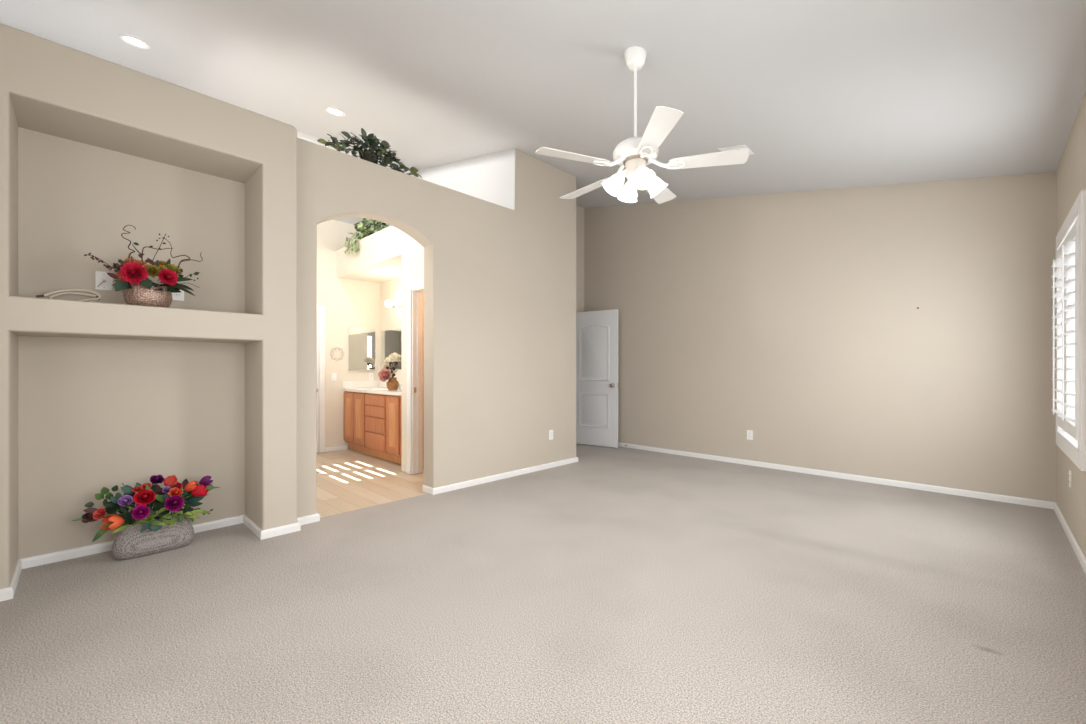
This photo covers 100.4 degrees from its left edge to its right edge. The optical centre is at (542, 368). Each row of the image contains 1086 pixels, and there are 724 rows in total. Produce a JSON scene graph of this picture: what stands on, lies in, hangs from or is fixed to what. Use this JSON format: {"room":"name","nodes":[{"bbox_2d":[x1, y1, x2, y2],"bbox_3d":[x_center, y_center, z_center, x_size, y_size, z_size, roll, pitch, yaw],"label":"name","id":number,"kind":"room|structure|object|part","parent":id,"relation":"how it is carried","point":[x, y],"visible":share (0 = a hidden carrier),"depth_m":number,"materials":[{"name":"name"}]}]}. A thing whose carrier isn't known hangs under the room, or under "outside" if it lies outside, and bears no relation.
{"room":"empty bedroom","nodes":[
{"label":"empty bedroom","id":0,"kind":"room"},
{"bbox_2d":[123,283,172,307],"bbox_3d":[-2.463,-0.442,2.824,0.234,0.143,0.234,0,0,44],"label":"bowl","id":1,"kind":"object","parent":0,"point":[142,294],"depth_m":2.74,"materials":[{"name":"brown wicker"}]},
{"bbox_2d":[0,23,296,588],"bbox_3d":[-2.680,-0.287,2.792,0.644,2.913,1.950,0,0,44],"label":"wall","id":2,"kind":"structure","parent":0,"point":[108,392],"depth_m":2.90,"materials":[{"name":"beige paint"}]},
{"bbox_2d":[36,289,100,301],"bbox_3d":[-2.820,-0.425,2.694,0.133,0.115,0.270,0,0,44],"label":"coiled cable","id":3,"kind":"object","parent":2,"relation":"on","point":[98,297],"visible":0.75,"depth_m":2.73,"materials":[{"name":"beige plastic"}]},
{"bbox_2d":[95,271,112,290],"bbox_3d":[-2.797,-0.558,2.883,0.022,0.118,0.080,0,0,44],"label":"cable plate","id":4,"kind":"object","parent":2,"relation":"attached to","point":[103,281],"visible":1,"depth_m":2.88,"materials":[{"name":"white plastic"}]},
{"bbox_2d":[84,225,202,307],"bbox_3d":[-2.447,-0.623,2.816,0.498,0.507,0.300,0,0,-20],"label":"flower arrangement","id":5,"kind":"object","parent":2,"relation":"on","point":[131,277],"visible":0.99,"depth_m":2.76,"materials":[{"name":"red plant"}]},
{"bbox_3d":[-2.531,-0.656,2.773,0.051,0.063,0.064,0,0,44],"label":"flower","id":6,"kind":"part","parent":5,"relation":"part of","materials":[{"name":"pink plant"}]},
{"bbox_3d":[-2.440,-0.570,2.703,0.085,0.141,0.138,0,0,44],"label":"flower","id":7,"kind":"part","parent":5,"relation":"part of","materials":[{"name":"red plant"}]},
{"bbox_3d":[-2.491,-0.644,2.801,0.055,0.065,0.069,0,0,20],"label":"flower","id":8,"kind":"part","parent":5,"relation":"part of","materials":[{"name":"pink plant"}]},
{"bbox_3d":[-2.413,-0.602,2.810,0.063,0.096,0.092,0,0,12],"label":"flower","id":9,"kind":"part","parent":5,"relation":"part of","materials":[{"name":"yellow plant"}]},
{"bbox_3d":[-2.380,-0.617,2.842,0.048,0.069,0.075,0,0,9],"label":"flower","id":10,"kind":"part","parent":5,"relation":"part of","materials":[{"name":"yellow plant"}]},
{"bbox_3d":[-2.321,-0.568,2.800,0.065,0.110,0.105,0,0,44],"label":"flower","id":11,"kind":"part","parent":5,"relation":"part of","materials":[{"name":"red plant"}]},
{"bbox_3d":[-2.359,-0.625,2.892,0.062,0.093,0.104,0,0,7],"label":"flower","id":12,"kind":"part","parent":5,"relation":"part of","materials":[{"name":"yellow plant"}]},
{"bbox_2d":[0,515,300,601],"bbox_3d":[-2.612,1.141,2.734,0.494,0.058,1.964,0,0,44],"label":"baseboard","id":13,"kind":"structure","parent":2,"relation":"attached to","point":[8,593],"depth_m":2.86,"materials":[{"name":"white paint"}]},
{"bbox_2d":[171,290,183,300],"bbox_3d":[-2.543,-0.530,3.151,0.009,0.115,0.070,0,0,44],"label":"wall outlet","id":14,"kind":"object","parent":2,"relation":"attached to","point":[176,296],"visible":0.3,"depth_m":3.15,"materials":[{"name":"white plastic"}]},
{"bbox_2d":[317,220,379,452],"bbox_3d":[-4.063,-0.830,5.644,0.500,4.000,4.400,0,0,44],"label":"wall","id":15,"kind":"structure","parent":0,"point":[348,303],"depth_m":6.49,"materials":[{"name":"beige paint"}]},
{"bbox_2d":[317,312,318,451],"bbox_3d":[-3.380,0.189,5.969,0.169,1.938,0.800,0,0,44],"label":"door","id":16,"kind":"structure","parent":15,"relation":"in","point":[317,312],"depth_m":6.23,"materials":[{"name":"white paint"}]},
{"bbox_2d":[317,306,324,452],"bbox_3d":[-3.384,0.152,5.969,0.018,2.035,0.975,0,0,44],"label":"door frame","id":17,"kind":"structure","parent":15,"relation":"attached to","point":[321,309],"depth_m":6.28,"materials":[{"name":"white paint"}]},
{"bbox_2d":[332,373,336,380],"bbox_3d":[-2.959,0.124,6.410,0.010,0.115,0.070,0,0,44],"label":"light switch","id":18,"kind":"object","parent":15,"relation":"attached to","point":[334,375],"visible":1,"depth_m":6.41,"materials":[{"name":"white plastic"}]},
{"bbox_2d":[325,445,347,451],"bbox_3d":[-2.030,1.141,6.028,4.254,0.058,1.180,0,0,-5],"label":"baseboard","id":19,"kind":"structure","parent":15,"relation":"attached to","point":[344,447],"depth_m":6.42,"materials":[{"name":"white paint"}]},
{"bbox_2d":[330,347,343,360],"bbox_3d":[-2.929,-0.203,6.439,0.005,0.206,0.206,0,0,44],"label":"wall ornament","id":20,"kind":"object","parent":15,"relation":"attached to","point":[338,347],"visible":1,"depth_m":6.42,"materials":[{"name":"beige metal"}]},
{"bbox_2d":[348,328,374,370],"bbox_3d":[-2.676,-0.275,6.687,0.026,0.630,0.399,0,0,44],"label":"wall mirror","id":21,"kind":"object","parent":15,"relation":"attached to","point":[361,341],"visible":1,"depth_m":6.67,"materials":[{"name":"clear mirror"}]},
{"bbox_2d":[336,226,421,282],"bbox_3d":[-1.770,-1.488,5.865,3.072,0.385,0.801,0,0,44],"label":"ceiling","id":22,"kind":"structure","parent":0,"point":[378,257],"depth_m":5.76,"materials":[{"name":"beige paint"}]},
{"bbox_2d":[345,218,388,254],"bbox_3d":[-2.181,-1.756,5.815,1.430,0.518,0.300,0,0,44],"label":"plant","id":23,"kind":"object","parent":22,"relation":"on","point":[362,228],"visible":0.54,"depth_m":5.91,"materials":[{"name":"green plant"}]},
{"bbox_2d":[380,247,423,471],"bbox_3d":[-1.734,-0.080,5.795,2.922,2.500,0.750,0,0,44],"label":"wall","id":24,"kind":"structure","parent":0,"point":[412,261],"depth_m":5.12,"materials":[{"name":"beige paint"}]},
{"bbox_2d":[342,380,401,387],"bbox_3d":[-2.026,0.235,6.050,1.842,0.100,0.567,0,0,44],"label":"backsplash","id":25,"kind":"structure","parent":24,"relation":"attached to","point":[378,383],"depth_m":6.68,"materials":[{"name":"white stone"}]},
{"bbox_2d":[381,329,401,368],"bbox_3d":[-1.834,-0.275,6.256,1.765,0.580,0.007,0,0,44],"label":"wall mirror","id":26,"kind":"object","parent":24,"relation":"attached to","point":[391,340],"visible":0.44,"depth_m":6.63,"materials":[{"name":"clear glass"}]},
{"bbox_2d":[385,298,401,307],"bbox_3d":[-1.939,-0.920,6.245,0.900,0.110,0.169,0,0,44],"label":"vanity light","id":27,"kind":"object","parent":24,"relation":"attached to","point":[396,302],"visible":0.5,"depth_m":6.40,"materials":[{"name":"white glass"}]},
{"bbox_2d":[385,300,393,307],"bbox_3d":[-2.192,-0.920,6.473,0.108,0.110,0.140,0,0,44],"label":"bulb","id":28,"kind":"object","parent":27,"relation":"attached to","point":[388,303],"depth_m":6.43,"materials":[{"name":"white glass"}]},
{"bbox_2d":[393,298,401,305],"bbox_3d":[-2.027,-0.920,6.312,0.108,0.110,0.140,0,0,44],"label":"bulb","id":29,"kind":"object","parent":27,"relation":"attached to","point":[396,302],"depth_m":6.27,"materials":[{"name":"white glass"}]},
{"bbox_2d":[406,279,423,474],"bbox_3d":[-1.201,0.110,4.822,0.765,2.120,0.147,0,0,44],"label":"door frame","id":30,"kind":"structure","parent":24,"relation":"attached to","point":[414,465],"depth_m":5.01,"materials":[{"name":"white paint"}]},
{"bbox_2d":[297,137,575,517],"bbox_3d":[-0.792,-0.805,4.549,0.171,3.950,3.303,0,0,44],"label":"wall","id":31,"kind":"structure","parent":0,"point":[500,281],"depth_m":4.53,"materials":[{"name":"beige paint"}]},
{"bbox_2d":[317,128,422,178],"bbox_3d":[-1.462,-1.859,3.846,0.248,0.281,0.898,0,0,44],"label":"plant","id":32,"kind":"object","parent":31,"relation":"on","point":[371,140],"visible":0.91,"depth_m":3.80,"materials":[{"name":"green plant"}]},
{"bbox_3d":[-1.466,-1.858,3.835,0.041,0.165,0.762,0,0,44],"label":"stem","id":33,"kind":"part","parent":32,"relation":"part of","materials":[{"name":"green plant"}]},
{"bbox_3d":[-1.478,-1.758,3.847,0.150,0.080,0.150,0,0,44],"label":"pot","id":34,"kind":"part","parent":32,"relation":"part of","materials":[{"name":"grey plastic"}]},
{"bbox_2d":[297,457,577,524],"bbox_3d":[-1.040,1.141,4.836,0.954,0.058,3.266,0,0,44],"label":"baseboard","id":35,"kind":"structure","parent":31,"relation":"attached to","point":[312,518],"depth_m":4.56,"materials":[{"name":"white paint"}]},
{"bbox_2d":[549,430,552,439],"bbox_3d":[0.097,0.785,5.332,0.009,0.115,0.070,0,0,44],"label":"wall outlet","id":36,"kind":"object","parent":31,"relation":"attached to","point":[550,431],"visible":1,"depth_m":5.33,"materials":[{"name":"white plastic"}]},
{"bbox_2d":[382,151,504,225],"bbox_3d":[-1.555,-2.255,6.229,3.272,1.250,0.120,0,0,44],"label":"wall","id":37,"kind":"structure","parent":0,"point":[481,177],"depth_m":5.40,"materials":[{"name":"white paint"}]},
{"bbox_2d":[423,205,583,468],"bbox_3d":[-0.111,-0.830,6.004,0.891,4.000,3.076,0,0,44],"label":"wall","id":38,"kind":"structure","parent":0,"point":[579,210],"depth_m":7.18,"materials":[{"name":"beige paint"}]},
{"bbox_2d":[576,309,618,447],"bbox_3d":[0.774,0.149,6.806,0.777,2.018,0.169,0,0,33],"label":"door","id":39,"kind":"structure","parent":38,"relation":"in","point":[597,385],"depth_m":6.76,"materials":[{"name":"white paint"}]},
{"bbox_3d":[0.773,-0.240,6.807,0.509,0.860,0.051,0,0,33],"label":"panel","id":40,"kind":"part","parent":39,"relation":"part of","materials":[{"name":"white paint"}]},
{"bbox_3d":[0.773,0.630,6.807,0.509,0.520,0.051,0,0,33],"label":"panel","id":41,"kind":"part","parent":39,"relation":"part of","materials":[{"name":"white paint"}]},
{"bbox_2d":[0,444,1085,723],"bbox_3d":[-0.674,1.220,4.017,7.624,0.100,6.707,0,0,44],"label":"floor","id":42,"kind":"structure","parent":0,"point":[620,585],"depth_m":2.19,"materials":[{"name":"beige carpet"}]},
{"bbox_2d":[72,475,219,559],"bbox_3d":[-2.458,0.928,2.843,0.277,0.484,0.715,0,0,44],"label":"flower arrangement","id":43,"kind":"object","parent":42,"relation":"on","point":[150,534],"visible":1,"depth_m":2.81,"materials":[{"name":"multicoloured plant"}]},
{"bbox_3d":[-2.651,0.871,2.633,0.036,0.056,0.048,0,0,44],"label":"flower","id":44,"kind":"part","parent":43,"relation":"part of","materials":[{"name":"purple plant"}]},
{"bbox_3d":[-2.604,0.854,2.655,0.041,0.064,0.054,0,0,44],"label":"flower","id":45,"kind":"part","parent":43,"relation":"part of","materials":[{"name":"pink plant"}]},
{"bbox_3d":[-2.535,0.905,2.671,0.090,0.092,0.094,0,0,17],"label":"flower","id":46,"kind":"part","parent":43,"relation":"part of","materials":[{"name":"orange plant"}]},
{"bbox_3d":[-2.511,0.797,2.719,0.048,0.064,0.069,0,0,44],"label":"flower","id":47,"kind":"part","parent":43,"relation":"part of","materials":[{"name":"purple plant"}]},
{"bbox_3d":[-2.537,0.754,2.825,0.036,0.034,0.048,0,0,44],"label":"flower","id":48,"kind":"part","parent":43,"relation":"part of","materials":[{"name":"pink plant"}]},
{"bbox_3d":[-2.418,0.864,2.720,0.054,0.086,0.083,0,0,44],"label":"flower","id":49,"kind":"part","parent":43,"relation":"part of","materials":[{"name":"purple plant"}]},
{"bbox_3d":[-2.428,0.787,2.756,0.067,0.092,0.100,0,0,44],"label":"flower","id":50,"kind":"part","parent":43,"relation":"part of","materials":[{"name":"red plant"}]},
{"bbox_3d":[-2.498,0.743,2.848,0.056,0.039,0.040,0,0,-22],"label":"flower","id":51,"kind":"part","parent":43,"relation":"part of","materials":[{"name":"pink plant"}]},
{"bbox_3d":[-2.469,0.877,2.839,0.144,0.268,0.509,0,0,36],"label":"stem","id":52,"kind":"part","parent":43,"relation":"part of","materials":[{"name":"green plant"}]},
{"bbox_3d":[-2.473,0.712,2.899,0.059,0.052,0.076,0,0,13],"label":"flower","id":53,"kind":"part","parent":43,"relation":"part of","materials":[{"name":"purple plant"}]},
{"bbox_3d":[-2.400,0.778,2.889,0.037,0.043,0.051,0,0,44],"label":"flower","id":54,"kind":"part","parent":43,"relation":"part of","materials":[{"name":"purple plant"}]},
{"bbox_3d":[-2.414,0.734,2.930,0.080,0.080,0.070,0,0,44],"label":"flower","id":55,"kind":"part","parent":43,"relation":"part of","materials":[{"name":"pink plant"}]},
{"bbox_3d":[-2.315,0.850,2.843,0.064,0.094,0.099,0,0,44],"label":"flower","id":56,"kind":"part","parent":43,"relation":"part of","materials":[{"name":"purple plant"}]},
{"bbox_3d":[-2.345,0.797,2.888,0.047,0.068,0.075,0,0,36],"label":"flower","id":57,"kind":"part","parent":43,"relation":"part of","materials":[{"name":"orange plant"}]},
{"bbox_3d":[-2.312,0.778,2.982,0.072,0.073,0.083,0,0,44],"label":"flower","id":58,"kind":"part","parent":43,"relation":"part of","materials":[{"name":"orange plant"}]},
{"bbox_3d":[-2.257,0.805,2.981,0.080,0.081,0.093,0,0,44],"label":"flower","id":59,"kind":"part","parent":43,"relation":"part of","materials":[{"name":"red plant"}]},
{"bbox_3d":[-2.260,0.754,3.036,0.067,0.068,0.078,0,0,44],"label":"flower","id":60,"kind":"part","parent":43,"relation":"part of","materials":[{"name":"purple plant"}]},
{"bbox_2d":[344,391,401,464],"bbox_3d":[-2.023,0.748,6.053,1.842,0.845,0.557,0,0,44],"label":"bathroom vanity","id":61,"kind":"object","parent":42,"relation":"on","point":[372,422],"visible":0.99,"depth_m":5.83,"materials":[{"name":"brown wood"}]},
{"bbox_3d":[-2.749,0.688,6.381,0.210,0.575,0.011,0,0,44],"label":"raised panel","id":62,"kind":"part","parent":61,"relation":"part of","materials":[{"name":"brown wood"}]},
{"bbox_3d":[-2.743,0.688,6.387,0.320,0.685,0.018,0,0,44],"label":"cabinet door","id":63,"kind":"part","parent":61,"relation":"part of","materials":[{"name":"brown wood"}]},
{"bbox_3d":[-2.506,0.688,6.144,0.210,0.575,0.011,0,0,44],"label":"raised panel","id":64,"kind":"part","parent":61,"relation":"part of","materials":[{"name":"brown wood"}]},
{"bbox_3d":[-2.500,0.688,6.150,0.320,0.685,0.018,0,0,44],"label":"cabinet door","id":65,"kind":"part","parent":61,"relation":"part of","materials":[{"name":"brown wood"}]},
{"bbox_2d":[342,380,401,395],"bbox_3d":[-2.028,0.290,6.048,1.842,0.210,0.572,0,0,44],"label":"countertop","id":66,"kind":"structure","parent":61,"relation":"on","point":[376,387],"depth_m":6.49,"materials":[{"name":"white stone"}]},
{"bbox_2d":[378,352,401,389],"bbox_3d":[-2.001,0.038,5.862,0.450,0.495,0.243,0,0,44],"label":"bouquet","id":67,"kind":"object","parent":66,"relation":"on","point":[384,374],"visible":1,"depth_m":5.81,"materials":[{"name":"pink plant"}]},
{"bbox_3d":[-2.025,0.090,5.794,0.154,0.172,0.113,0,0,44],"label":"flower","id":68,"kind":"part","parent":67,"relation":"part of","materials":[{"name":"pink plant"}]},
{"bbox_3d":[-2.013,-0.100,5.906,0.145,0.120,0.106,0,0,30],"label":"flower","id":69,"kind":"part","parent":67,"relation":"part of","materials":[{"name":"beige plant"}]},
{"bbox_3d":[-1.966,0.021,5.888,0.325,0.302,0.008,0,0,44],"label":"stem","id":70,"kind":"part","parent":67,"relation":"part of","materials":[{"name":"brown plant"}]},
{"bbox_3d":[-1.929,-0.140,5.821,0.148,0.137,0.121,0,0,44],"label":"flower","id":71,"kind":"part","parent":67,"relation":"part of","materials":[{"name":"beige plant"}]},
{"bbox_3d":[-1.848,-0.130,5.778,0.115,0.102,0.097,0,0,-15],"label":"flower","id":72,"kind":"part","parent":67,"relation":"part of","materials":[{"name":"beige plant"}]},
{"bbox_3d":[-2.162,0.934,5.820,0.555,0.192,0.018,0,0,44],"label":"drawer","id":73,"kind":"part","parent":61,"relation":"part of","materials":[{"name":"brown wood"}]},
{"bbox_3d":[-2.162,0.732,5.820,0.555,0.187,0.018,0,0,44],"label":"drawer","id":74,"kind":"part","parent":61,"relation":"part of","materials":[{"name":"brown wood"}]},
{"bbox_3d":[-2.162,0.556,5.820,0.555,0.137,0.018,0,0,44],"label":"drawer","id":75,"kind":"part","parent":61,"relation":"part of","materials":[{"name":"brown wood"}]},
{"bbox_3d":[-2.162,0.410,5.820,0.555,0.130,0.018,0,0,44],"label":"drawer","id":76,"kind":"part","parent":61,"relation":"part of","materials":[{"name":"brown wood"}]},
{"bbox_3d":[-1.830,0.688,5.484,0.200,0.575,0.011,0,0,44],"label":"raised panel","id":77,"kind":"part","parent":61,"relation":"part of","materials":[{"name":"brown wood"}]},
{"bbox_3d":[-1.824,0.688,5.490,0.310,0.685,0.018,0,0,44],"label":"cabinet door","id":78,"kind":"part","parent":61,"relation":"part of","materials":[{"name":"brown wood"}]},
{"bbox_2d":[0,0,1085,229],"bbox_3d":[-0.656,-2.366,3.999,7.674,1.528,6.807,0,0,44],"label":"ceiling","id":79,"kind":"structure","parent":0,"point":[823,94],"depth_m":3.24,"materials":[{"name":"white paint"}]},
{"bbox_2d":[119,34,149,48],"bbox_3d":[-3.275,-2.624,3.630,0.188,0.050,0.188,0,0,10],"label":"recessed light","id":80,"kind":"object","parent":79,"relation":"in","point":[123,37],"visible":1,"depth_m":3.62,"materials":[{"name":"white paint"}]},
{"bbox_2d":[325,107,345,115],"bbox_3d":[-2.091,-2.586,4.557,0.188,0.050,0.188,0,0,10],"label":"recessed light","id":81,"kind":"object","parent":79,"relation":"in","point":[334,110],"visible":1,"depth_m":4.56,"materials":[{"name":"white paint"}]},
{"bbox_2d":[535,46,749,203],"bbox_3d":[0.579,-1.548,2.915,1.266,0.948,1.282,0,0,44],"label":"ceiling fan","id":82,"kind":"object","parent":79,"relation":"hanging from","point":[634,153],"visible":1,"depth_m":2.79,"materials":[{"name":"white metal"}]},
{"bbox_3d":[0.183,-1.274,2.724,0.461,0.004,0.142,0,11,-21],"label":"blade","id":83,"kind":"part","parent":82,"relation":"part of","materials":[{"name":"white wood"}]},
{"bbox_3d":[0.314,-1.274,3.219,0.142,0.004,0.461,-14,9,-38],"label":"blade","id":84,"kind":"part","parent":82,"relation":"part of","materials":[{"name":"white wood"}]},
{"bbox_3d":[0.466,-1.181,2.864,0.136,0.119,0.136,33,-7,46],"label":"lamp shade","id":85,"kind":"part","parent":82,"relation":"part of","materials":[{"name":"white glass"}]},
{"bbox_3d":[0.572,-1.181,3.004,0.136,0.119,0.136,-28,49,-36],"label":"lamp shade","id":86,"kind":"part","parent":82,"relation":"part of","materials":[{"name":"white glass"}]},
{"bbox_3d":[0.607,-1.179,2.756,0.048,0.065,0.047,28,-49,-36],"label":"bulb","id":87,"kind":"part","parent":82,"relation":"part of","materials":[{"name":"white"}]},
{"bbox_3d":[0.607,-1.181,2.757,0.136,0.119,0.136,28,-49,-36],"label":"lamp shade","id":88,"kind":"part","parent":82,"relation":"part of","materials":[{"name":"white glass"}]},
{"bbox_3d":[0.713,-1.181,2.898,0.136,0.119,0.136,-33,7,46],"label":"lamp shade","id":89,"kind":"part","parent":82,"relation":"part of","materials":[{"name":"white glass"}]},
{"bbox_3d":[0.613,-1.274,2.446,0.142,0.005,0.461,11,-1,-3],"label":"blade","id":90,"kind":"part","parent":82,"relation":"part of","materials":[{"name":"white wood"}]},
{"bbox_3d":[0.825,-1.274,3.247,0.142,0.005,0.461,-13,-7,32],"label":"blade","id":91,"kind":"part","parent":82,"relation":"part of","materials":[{"name":"white wood"}]},
{"bbox_3d":[1.010,-1.274,2.770,0.461,0.004,0.142,0,-11,15],"label":"blade","id":92,"kind":"part","parent":82,"relation":"part of","materials":[{"name":"white wood"}]},
{"bbox_2d":[718,145,753,154],"bbox_3d":[1.793,-2.015,4.203,0.237,0.051,0.240,0,0,44],"label":"ceiling vent","id":93,"kind":"object","parent":79,"relation":"in","point":[737,146],"visible":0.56,"depth_m":4.15,"materials":[{"name":"white paint"}]},
{"bbox_2d":[584,172,1055,501],"bbox_3d":[2.510,-0.830,5.560,5.324,4.000,0.150,0,0,44],"label":"wall","id":94,"kind":"structure","parent":0,"point":[793,320],"depth_m":4.76,"materials":[{"name":"beige paint"}]},
{"bbox_2d":[747,430,752,439],"bbox_3d":[2.497,0.806,5.461,0.070,0.115,0.009,0,0,44],"label":"wall outlet","id":95,"kind":"object","parent":94,"relation":"attached to","point":[749,432],"visible":1,"depth_m":5.46,"materials":[{"name":"white plastic"}]},
{"bbox_2d":[618,442,1054,508],"bbox_3d":[2.456,1.141,5.498,5.014,0.058,0.014,0,0,44],"label":"baseboard","id":96,"kind":"structure","parent":94,"relation":"attached to","point":[967,493],"depth_m":4.64,"materials":[{"name":"white paint"}]},
{"bbox_2d":[1056,91,1085,557],"bbox_3d":[2.036,-0.530,1.371,0.150,3.400,6.807,0,0,44],"label":"wall","id":97,"kind":"structure","parent":0,"point":[1071,170],"depth_m":3.05,"materials":[{"name":"beige paint"}]},
{"bbox_2d":[1054,502,1085,573],"bbox_3d":[1.977,1.141,1.429,0.014,0.058,6.507,0,0,44],"label":"baseboard","id":98,"kind":"structure","parent":97,"relation":"attached to","point":[1068,532],"depth_m":3.01,"materials":[{"name":"white paint"}]},
{"bbox_2d":[1069,470,1071,487],"bbox_3d":[3.616,0.759,3.104,0.009,0.115,0.070,0,0,44],"label":"wall outlet","id":99,"kind":"object","parent":97,"relation":"attached to","point":[1070,472],"visible":1,"depth_m":3.08,"materials":[{"name":"white plastic"}]},
{"bbox_2d":[1056,189,1085,471],"bbox_3d":[3.649,-0.220,3.048,0.164,1.640,1.310,0,0,44],"label":"window","id":100,"kind":"structure","parent":97,"relation":"in","point":[1075,450],"depth_m":2.68,"materials":[{"name":"white paint"}]},
{"bbox_2d":[1051,239,1074,430],"bbox_3d":[3.782,-0.230,3.297,0.088,1.330,0.538,0,0,44],"label":"window shutter","id":101,"kind":"object","parent":100,"relation":"attached to","point":[1058,284],"visible":0.64,"depth_m":3.33,"materials":[{"name":"white paint"}]},
{"bbox_3d":[3.753,-0.230,3.325,0.008,1.140,0.010,0,0,44],"label":"tilt rod","id":102,"kind":"part","parent":101,"relation":"part of","materials":[{"name":"white paint"}]},
{"bbox_3d":[3.784,-0.858,3.294,0.020,0.075,0.442,0,0,44],"label":"rail","id":103,"kind":"part","parent":101,"relation":"part of","materials":[{"name":"white paint"}]},
{"bbox_3d":[3.784,0.398,3.294,0.020,0.075,0.442,0,0,44],"label":"rail","id":104,"kind":"part","parent":101,"relation":"part of","materials":[{"name":"white paint"}]},
{"bbox_2d":[1060,220,1077,440],"bbox_3d":[3.403,-0.230,2.909,0.088,1.330,0.538,0,0,44],"label":"window shutter","id":105,"kind":"object","parent":100,"relation":"attached to","point":[1070,250],"visible":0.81,"depth_m":2.93,"materials":[{"name":"white paint"}]},
{"bbox_3d":[3.374,-0.230,2.937,0.008,1.140,0.010,0,0,44],"label":"tilt rod","id":106,"kind":"part","parent":105,"relation":"part of","materials":[{"name":"white paint"}]},
{"bbox_3d":[3.406,-0.858,2.907,0.020,0.075,0.442,0,0,44],"label":"rail","id":107,"kind":"part","parent":105,"relation":"part of","materials":[{"name":"white paint"}]},
{"bbox_3d":[3.406,0.398,2.907,0.020,0.075,0.442,0,0,44],"label":"rail","id":108,"kind":"part","parent":105,"relation":"part of","materials":[{"name":"white paint"}]}
]}

